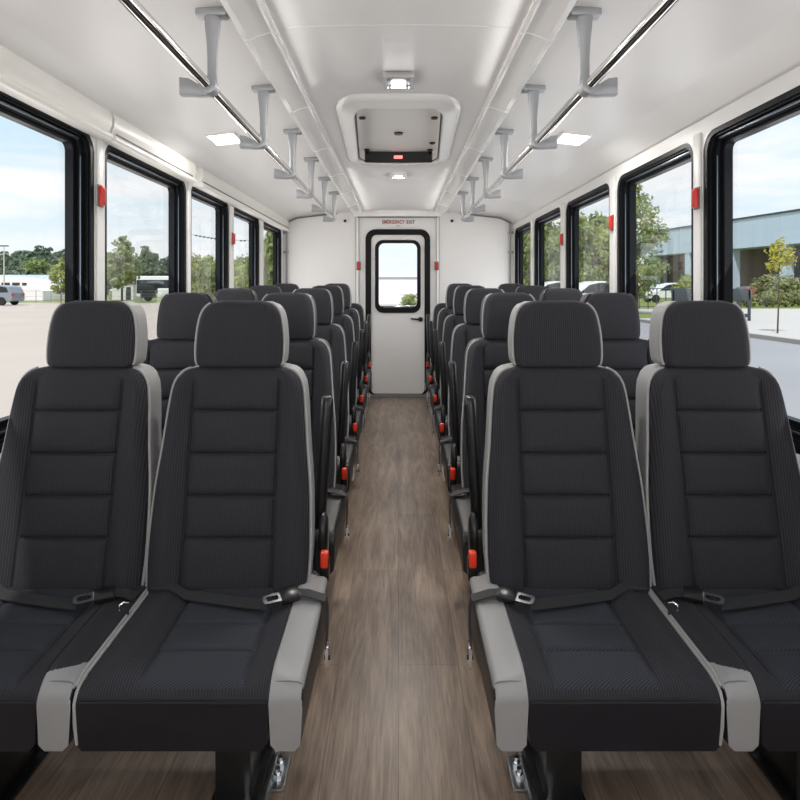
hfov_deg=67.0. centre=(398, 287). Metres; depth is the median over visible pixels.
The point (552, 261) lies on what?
tree
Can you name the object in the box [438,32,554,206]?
trim
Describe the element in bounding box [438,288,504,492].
seat
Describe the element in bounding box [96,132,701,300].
window pillars
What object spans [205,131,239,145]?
recessed light
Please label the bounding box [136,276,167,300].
bus
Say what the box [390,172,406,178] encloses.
recessed light
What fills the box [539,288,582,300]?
seat
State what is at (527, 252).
tree
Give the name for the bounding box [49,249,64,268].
tree
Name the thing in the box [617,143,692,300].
window
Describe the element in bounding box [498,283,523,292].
seat
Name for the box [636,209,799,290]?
industrial building
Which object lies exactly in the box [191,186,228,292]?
window
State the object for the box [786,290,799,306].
bush
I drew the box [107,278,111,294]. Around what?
tree
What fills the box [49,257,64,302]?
tree
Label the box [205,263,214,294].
tree
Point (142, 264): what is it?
tree
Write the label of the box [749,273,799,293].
bush
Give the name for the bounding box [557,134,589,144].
diffuser
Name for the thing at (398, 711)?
floor
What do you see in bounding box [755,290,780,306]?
bush
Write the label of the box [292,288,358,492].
seat
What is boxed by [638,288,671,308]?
metal railing
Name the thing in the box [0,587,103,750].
cushion
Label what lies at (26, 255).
tree
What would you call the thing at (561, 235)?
box
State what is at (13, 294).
parked car
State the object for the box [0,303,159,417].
ground
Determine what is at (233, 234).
box
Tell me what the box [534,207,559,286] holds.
window
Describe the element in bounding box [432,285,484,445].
seat
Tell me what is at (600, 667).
cushion
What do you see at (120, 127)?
trim
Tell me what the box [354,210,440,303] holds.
trim
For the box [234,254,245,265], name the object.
tree
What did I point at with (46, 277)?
warehouse
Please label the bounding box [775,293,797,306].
bush
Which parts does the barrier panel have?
panel, post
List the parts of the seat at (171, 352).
backrest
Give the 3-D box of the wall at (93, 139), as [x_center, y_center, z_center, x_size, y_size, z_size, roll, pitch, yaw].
[-1.262,0.205,2.630,0.073,1.930,7.660,0,0,0]
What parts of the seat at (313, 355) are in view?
backrest, cushion trim, armrest, latch plate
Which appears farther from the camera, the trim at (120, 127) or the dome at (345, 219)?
the dome at (345, 219)
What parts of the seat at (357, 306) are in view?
backrest, cushion trim, armrest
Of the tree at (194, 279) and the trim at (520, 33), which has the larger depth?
the tree at (194, 279)
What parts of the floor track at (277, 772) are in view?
bolt plate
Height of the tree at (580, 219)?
7.596 m
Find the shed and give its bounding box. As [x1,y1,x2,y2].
[0,277,64,299]
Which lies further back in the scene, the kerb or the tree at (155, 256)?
the tree at (155, 256)
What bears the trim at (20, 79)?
attached to the wall at (93, 139)
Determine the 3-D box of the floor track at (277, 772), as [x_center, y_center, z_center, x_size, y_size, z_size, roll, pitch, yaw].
[-0.306,1.153,3.825,0.079,0.034,5.050,0,0,0]
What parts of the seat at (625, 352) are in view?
backrest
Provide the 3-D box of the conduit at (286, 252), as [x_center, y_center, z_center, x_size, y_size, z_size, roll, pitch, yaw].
[-1.200,0.230,6.437,0.051,1.840,0.046,0,0,0]
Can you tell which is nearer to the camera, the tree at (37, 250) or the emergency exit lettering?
the emergency exit lettering
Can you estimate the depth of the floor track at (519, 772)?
1.43 m
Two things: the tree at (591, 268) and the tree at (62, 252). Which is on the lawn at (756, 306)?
the tree at (591, 268)
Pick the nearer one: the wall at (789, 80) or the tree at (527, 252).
the wall at (789, 80)
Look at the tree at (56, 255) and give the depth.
111.45 m
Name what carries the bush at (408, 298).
on the ground
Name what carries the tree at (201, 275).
on the ground at (24, 327)
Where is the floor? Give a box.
[14,397,782,799]
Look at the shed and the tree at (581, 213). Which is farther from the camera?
the shed
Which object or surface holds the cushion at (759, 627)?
on the seat at (718, 462)
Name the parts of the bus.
panel, panel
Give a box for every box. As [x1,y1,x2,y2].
[97,184,105,207]
[232,233,234,244]
[357,262,360,269]
[434,262,438,269]
[559,233,562,245]
[608,214,613,230]
[691,186,699,209]
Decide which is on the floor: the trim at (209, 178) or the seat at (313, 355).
the seat at (313, 355)
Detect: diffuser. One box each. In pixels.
[207,134,239,144]
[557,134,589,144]
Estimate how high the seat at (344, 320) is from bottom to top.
1.184 m
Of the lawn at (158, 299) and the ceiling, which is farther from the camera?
the lawn at (158, 299)
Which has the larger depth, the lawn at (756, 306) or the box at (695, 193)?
the lawn at (756, 306)
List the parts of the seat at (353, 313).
backrest, cushion trim, armrest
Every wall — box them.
[0,135,283,455]
[284,212,512,396]
[513,65,799,468]
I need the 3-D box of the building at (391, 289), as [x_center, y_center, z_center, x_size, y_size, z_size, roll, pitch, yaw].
[0.000,0.249,64.000,18.200,2.643,8.200,0,0,0]
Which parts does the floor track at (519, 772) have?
bolt plate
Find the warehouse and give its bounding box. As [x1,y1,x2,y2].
[0,275,64,281]
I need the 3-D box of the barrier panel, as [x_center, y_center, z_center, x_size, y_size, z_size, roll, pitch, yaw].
[13.992,0.746,27.040,3.532,1.448,0.080,0,0,0]
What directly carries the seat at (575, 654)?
on the floor
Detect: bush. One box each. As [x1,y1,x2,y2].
[399,293,416,304]
[670,273,690,291]
[737,294,757,306]
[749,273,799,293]
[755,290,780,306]
[765,290,790,306]
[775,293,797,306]
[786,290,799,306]
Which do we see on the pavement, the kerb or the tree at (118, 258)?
the kerb
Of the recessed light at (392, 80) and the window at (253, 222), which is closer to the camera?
the recessed light at (392, 80)
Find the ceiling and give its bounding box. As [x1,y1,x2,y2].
[0,0,799,223]
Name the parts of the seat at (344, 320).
backrest, cushion trim, armrest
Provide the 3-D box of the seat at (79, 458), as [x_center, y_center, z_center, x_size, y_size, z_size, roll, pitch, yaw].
[-0.893,0.604,1.528,0.467,1.133,0.607,0,0,0]
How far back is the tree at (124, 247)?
61.49 m
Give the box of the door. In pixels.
[365,229,429,397]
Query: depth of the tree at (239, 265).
57.30 m
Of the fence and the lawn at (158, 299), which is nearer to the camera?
the fence
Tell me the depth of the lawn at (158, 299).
76.82 m
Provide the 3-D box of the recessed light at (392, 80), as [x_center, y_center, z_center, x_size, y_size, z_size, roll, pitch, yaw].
[0.000,-0.821,2.380,0.120,0.030,0.150,0,0,0]
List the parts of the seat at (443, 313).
armrest, cushion trim, backrest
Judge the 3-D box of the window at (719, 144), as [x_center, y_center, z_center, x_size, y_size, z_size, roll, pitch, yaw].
[1.264,-0.055,1.995,0.073,1.136,0.876,0,0,0]
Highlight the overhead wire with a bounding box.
[192,234,248,240]
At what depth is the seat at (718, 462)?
1.63 m
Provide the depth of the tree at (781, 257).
19.59 m
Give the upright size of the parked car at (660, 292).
1.986 m
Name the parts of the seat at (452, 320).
armrest, cushion trim, backrest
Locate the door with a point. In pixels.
(398, 350)
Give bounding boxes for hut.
[112,284,143,299]
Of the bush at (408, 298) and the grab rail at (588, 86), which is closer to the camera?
the grab rail at (588, 86)
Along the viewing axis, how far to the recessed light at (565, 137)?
3.10 m
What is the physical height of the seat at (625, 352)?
1.151 m
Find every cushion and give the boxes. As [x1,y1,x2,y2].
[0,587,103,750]
[75,583,292,750]
[504,583,721,750]
[693,587,799,750]
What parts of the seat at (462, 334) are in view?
armrest, cushion trim, backrest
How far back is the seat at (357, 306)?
5.30 m
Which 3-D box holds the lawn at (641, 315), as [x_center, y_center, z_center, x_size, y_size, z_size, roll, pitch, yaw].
[12.800,1.465,32.750,2.800,0.050,6.500,0,0,0]
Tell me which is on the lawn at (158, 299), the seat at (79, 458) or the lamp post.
the lamp post
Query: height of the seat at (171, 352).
1.151 m
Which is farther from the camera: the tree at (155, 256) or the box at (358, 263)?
the tree at (155, 256)
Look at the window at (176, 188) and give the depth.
3.41 m
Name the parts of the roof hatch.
hatch panel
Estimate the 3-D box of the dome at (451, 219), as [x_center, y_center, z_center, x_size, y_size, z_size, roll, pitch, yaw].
[0.570,-0.721,6.444,0.056,0.070,0.034,0,0,0]
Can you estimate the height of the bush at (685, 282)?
2.810 m
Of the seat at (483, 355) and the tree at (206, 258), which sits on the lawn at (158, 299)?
the tree at (206, 258)
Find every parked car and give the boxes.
[0,285,24,304]
[545,281,559,288]
[579,281,608,294]
[638,283,678,302]
[746,286,763,294]
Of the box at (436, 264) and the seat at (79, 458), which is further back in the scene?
the box at (436, 264)
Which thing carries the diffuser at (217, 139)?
attached to the recessed light at (228, 137)
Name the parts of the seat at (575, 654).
latch plate, armrest, cushion trim, backrest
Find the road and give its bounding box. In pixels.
[640,322,799,418]
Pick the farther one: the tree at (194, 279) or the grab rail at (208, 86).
the tree at (194, 279)
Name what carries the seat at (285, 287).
on the floor
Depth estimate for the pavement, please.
25.74 m
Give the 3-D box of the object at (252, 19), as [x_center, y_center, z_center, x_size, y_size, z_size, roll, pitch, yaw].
[-0.440,-0.806,2.630,0.113,0.046,7.640,0,0,0]
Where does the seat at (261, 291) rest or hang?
on the floor
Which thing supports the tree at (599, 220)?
on the lawn at (756, 306)
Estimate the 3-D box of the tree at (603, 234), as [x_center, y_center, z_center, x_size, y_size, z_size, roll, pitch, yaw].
[16.002,-2.083,45.907,4.075,7.106,4.452,0,0,-44]
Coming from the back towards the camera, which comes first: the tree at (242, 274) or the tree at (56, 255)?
the tree at (56, 255)
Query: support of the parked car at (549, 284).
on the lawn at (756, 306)
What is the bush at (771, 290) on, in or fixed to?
on the lawn at (756, 306)
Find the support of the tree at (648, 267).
on the lawn at (641, 315)
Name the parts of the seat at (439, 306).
armrest, cushion trim, backrest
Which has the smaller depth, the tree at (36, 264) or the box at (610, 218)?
the box at (610, 218)
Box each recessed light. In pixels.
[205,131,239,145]
[383,71,413,89]
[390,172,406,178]
[557,131,591,145]
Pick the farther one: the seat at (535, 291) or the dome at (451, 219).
the dome at (451, 219)
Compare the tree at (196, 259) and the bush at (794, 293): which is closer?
the bush at (794, 293)
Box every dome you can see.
[343,217,347,223]
[449,217,453,223]
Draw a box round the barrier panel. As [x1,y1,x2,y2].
[671,288,750,320]
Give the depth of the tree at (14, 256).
123.45 m
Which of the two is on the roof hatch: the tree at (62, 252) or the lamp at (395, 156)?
the lamp at (395, 156)
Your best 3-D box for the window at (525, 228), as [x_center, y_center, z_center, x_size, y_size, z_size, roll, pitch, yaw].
[1.264,-0.055,5.975,0.073,1.136,0.806,0,0,0]
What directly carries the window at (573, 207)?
in the wall at (789, 80)
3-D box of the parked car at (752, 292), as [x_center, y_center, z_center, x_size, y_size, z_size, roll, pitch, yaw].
[34.411,0.637,57.996,4.550,1.655,1.820,0,0,-17]
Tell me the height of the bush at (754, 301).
1.240 m
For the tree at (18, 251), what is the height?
10.239 m
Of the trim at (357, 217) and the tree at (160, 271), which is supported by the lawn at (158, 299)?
the tree at (160, 271)
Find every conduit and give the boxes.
[283,231,288,282]
[508,223,513,282]
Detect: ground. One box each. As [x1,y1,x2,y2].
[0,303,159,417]
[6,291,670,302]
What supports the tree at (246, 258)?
on the ground at (24, 327)
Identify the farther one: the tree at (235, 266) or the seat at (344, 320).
the tree at (235, 266)
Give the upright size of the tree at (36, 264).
6.703 m
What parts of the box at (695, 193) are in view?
plate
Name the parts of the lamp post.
post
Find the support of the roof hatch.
attached to the ceiling
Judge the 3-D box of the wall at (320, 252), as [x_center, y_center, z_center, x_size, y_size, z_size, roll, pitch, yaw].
[0.000,0.160,6.490,2.600,2.020,0.060,0,0,0]
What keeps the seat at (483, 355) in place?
on the floor
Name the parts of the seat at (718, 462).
cushion trim, backrest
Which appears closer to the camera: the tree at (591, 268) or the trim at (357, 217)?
the trim at (357, 217)
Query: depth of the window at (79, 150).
2.36 m
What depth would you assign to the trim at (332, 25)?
1.91 m
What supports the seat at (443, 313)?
on the floor
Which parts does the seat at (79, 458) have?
backrest, cushion trim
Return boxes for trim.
[0,45,113,139]
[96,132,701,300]
[102,113,195,182]
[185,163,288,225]
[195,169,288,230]
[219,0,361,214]
[242,32,358,206]
[284,25,512,180]
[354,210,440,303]
[357,217,437,217]
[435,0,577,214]
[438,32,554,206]
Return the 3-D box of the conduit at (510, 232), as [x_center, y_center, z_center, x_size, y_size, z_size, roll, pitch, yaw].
[1.200,0.230,6.437,0.051,1.840,0.046,0,0,0]
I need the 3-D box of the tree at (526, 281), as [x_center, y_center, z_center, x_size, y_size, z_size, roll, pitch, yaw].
[11.337,-2.020,51.731,4.373,6.980,4.003,0,0,-27]
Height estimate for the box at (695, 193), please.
0.090 m
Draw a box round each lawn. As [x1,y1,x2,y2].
[638,302,799,308]
[639,312,650,317]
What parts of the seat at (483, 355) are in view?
latch plate, armrest, cushion trim, backrest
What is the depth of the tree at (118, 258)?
135.90 m
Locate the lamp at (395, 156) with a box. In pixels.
[394,155,402,158]
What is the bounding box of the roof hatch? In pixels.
[336,93,460,164]
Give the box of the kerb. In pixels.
[640,319,799,344]
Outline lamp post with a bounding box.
[0,245,8,284]
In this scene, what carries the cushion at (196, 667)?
on the seat at (221, 654)
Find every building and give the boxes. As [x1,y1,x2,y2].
[379,277,416,303]
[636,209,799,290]
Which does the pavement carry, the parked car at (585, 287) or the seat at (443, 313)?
the parked car at (585, 287)
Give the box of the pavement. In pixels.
[638,309,799,338]
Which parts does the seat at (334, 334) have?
backrest, cushion trim, armrest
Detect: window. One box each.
[0,91,93,452]
[105,145,185,300]
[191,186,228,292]
[234,207,258,287]
[264,222,280,284]
[515,222,530,283]
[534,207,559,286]
[566,183,608,289]
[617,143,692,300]
[703,85,799,454]
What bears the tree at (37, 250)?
on the lawn at (158, 299)
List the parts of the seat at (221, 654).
backrest, cushion trim, armrest, latch plate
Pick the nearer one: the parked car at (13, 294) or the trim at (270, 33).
the trim at (270, 33)
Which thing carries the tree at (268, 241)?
on the ground at (24, 327)
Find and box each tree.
[0,250,15,274]
[8,250,26,263]
[8,250,47,274]
[9,253,20,266]
[19,257,60,274]
[34,245,50,260]
[42,247,52,262]
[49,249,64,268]
[49,252,64,271]
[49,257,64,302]
[107,235,142,300]
[107,252,121,294]
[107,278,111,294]
[114,257,145,283]
[138,245,156,275]
[150,253,159,272]
[153,258,167,275]
[192,252,200,264]
[192,258,199,292]
[193,261,214,292]
[196,254,214,293]
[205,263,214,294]
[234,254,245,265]
[234,261,237,287]
[234,262,248,288]
[234,263,248,287]
[241,253,266,288]
[264,231,272,284]
[523,221,556,277]
[523,235,530,284]
[545,226,559,281]
[553,217,583,253]
[579,211,588,221]
[579,216,608,282]
[587,210,607,240]
[591,217,641,281]
[600,184,670,304]
[763,237,797,332]
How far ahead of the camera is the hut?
80.00 m
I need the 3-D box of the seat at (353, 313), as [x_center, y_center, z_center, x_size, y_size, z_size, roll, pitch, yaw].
[-0.448,0.567,4.421,0.473,1.202,0.630,0,0,0]
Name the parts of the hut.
door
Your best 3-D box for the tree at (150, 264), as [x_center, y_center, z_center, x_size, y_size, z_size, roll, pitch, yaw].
[-52.218,-3.483,124.023,8.029,10.689,7.511,0,0,40]
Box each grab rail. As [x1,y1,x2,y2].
[118,0,339,221]
[457,0,678,221]
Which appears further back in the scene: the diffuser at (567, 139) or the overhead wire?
the overhead wire
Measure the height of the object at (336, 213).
0.116 m
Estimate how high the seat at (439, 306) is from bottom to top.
1.036 m
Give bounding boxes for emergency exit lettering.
[382,220,414,223]
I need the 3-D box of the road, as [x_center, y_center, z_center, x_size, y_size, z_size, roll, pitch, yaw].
[4.775,1.675,2.250,12.750,0.200,124.500,0,0,0]
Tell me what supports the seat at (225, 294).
on the floor
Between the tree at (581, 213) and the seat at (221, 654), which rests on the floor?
the seat at (221, 654)
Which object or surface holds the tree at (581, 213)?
on the lawn at (756, 306)
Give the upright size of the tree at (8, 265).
8.762 m
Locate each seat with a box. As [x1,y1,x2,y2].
[0,301,161,799]
[72,301,332,799]
[143,293,217,437]
[214,288,257,300]
[249,285,281,300]
[262,293,348,573]
[273,283,298,292]
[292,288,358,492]
[312,285,364,445]
[325,283,369,413]
[350,303,371,392]
[425,303,446,392]
[427,283,471,413]
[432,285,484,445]
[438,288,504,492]
[448,293,534,573]
[464,301,724,799]
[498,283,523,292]
[515,285,547,300]
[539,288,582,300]
[579,293,653,437]
[635,301,799,799]
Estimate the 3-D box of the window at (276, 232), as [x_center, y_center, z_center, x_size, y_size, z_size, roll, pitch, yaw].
[-1.264,-0.055,5.893,0.073,1.136,0.881,0,0,0]
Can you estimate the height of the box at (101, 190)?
0.090 m
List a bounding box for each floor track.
[245,397,369,799]
[427,397,551,799]
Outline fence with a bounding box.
[25,296,163,296]
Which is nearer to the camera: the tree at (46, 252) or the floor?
the floor

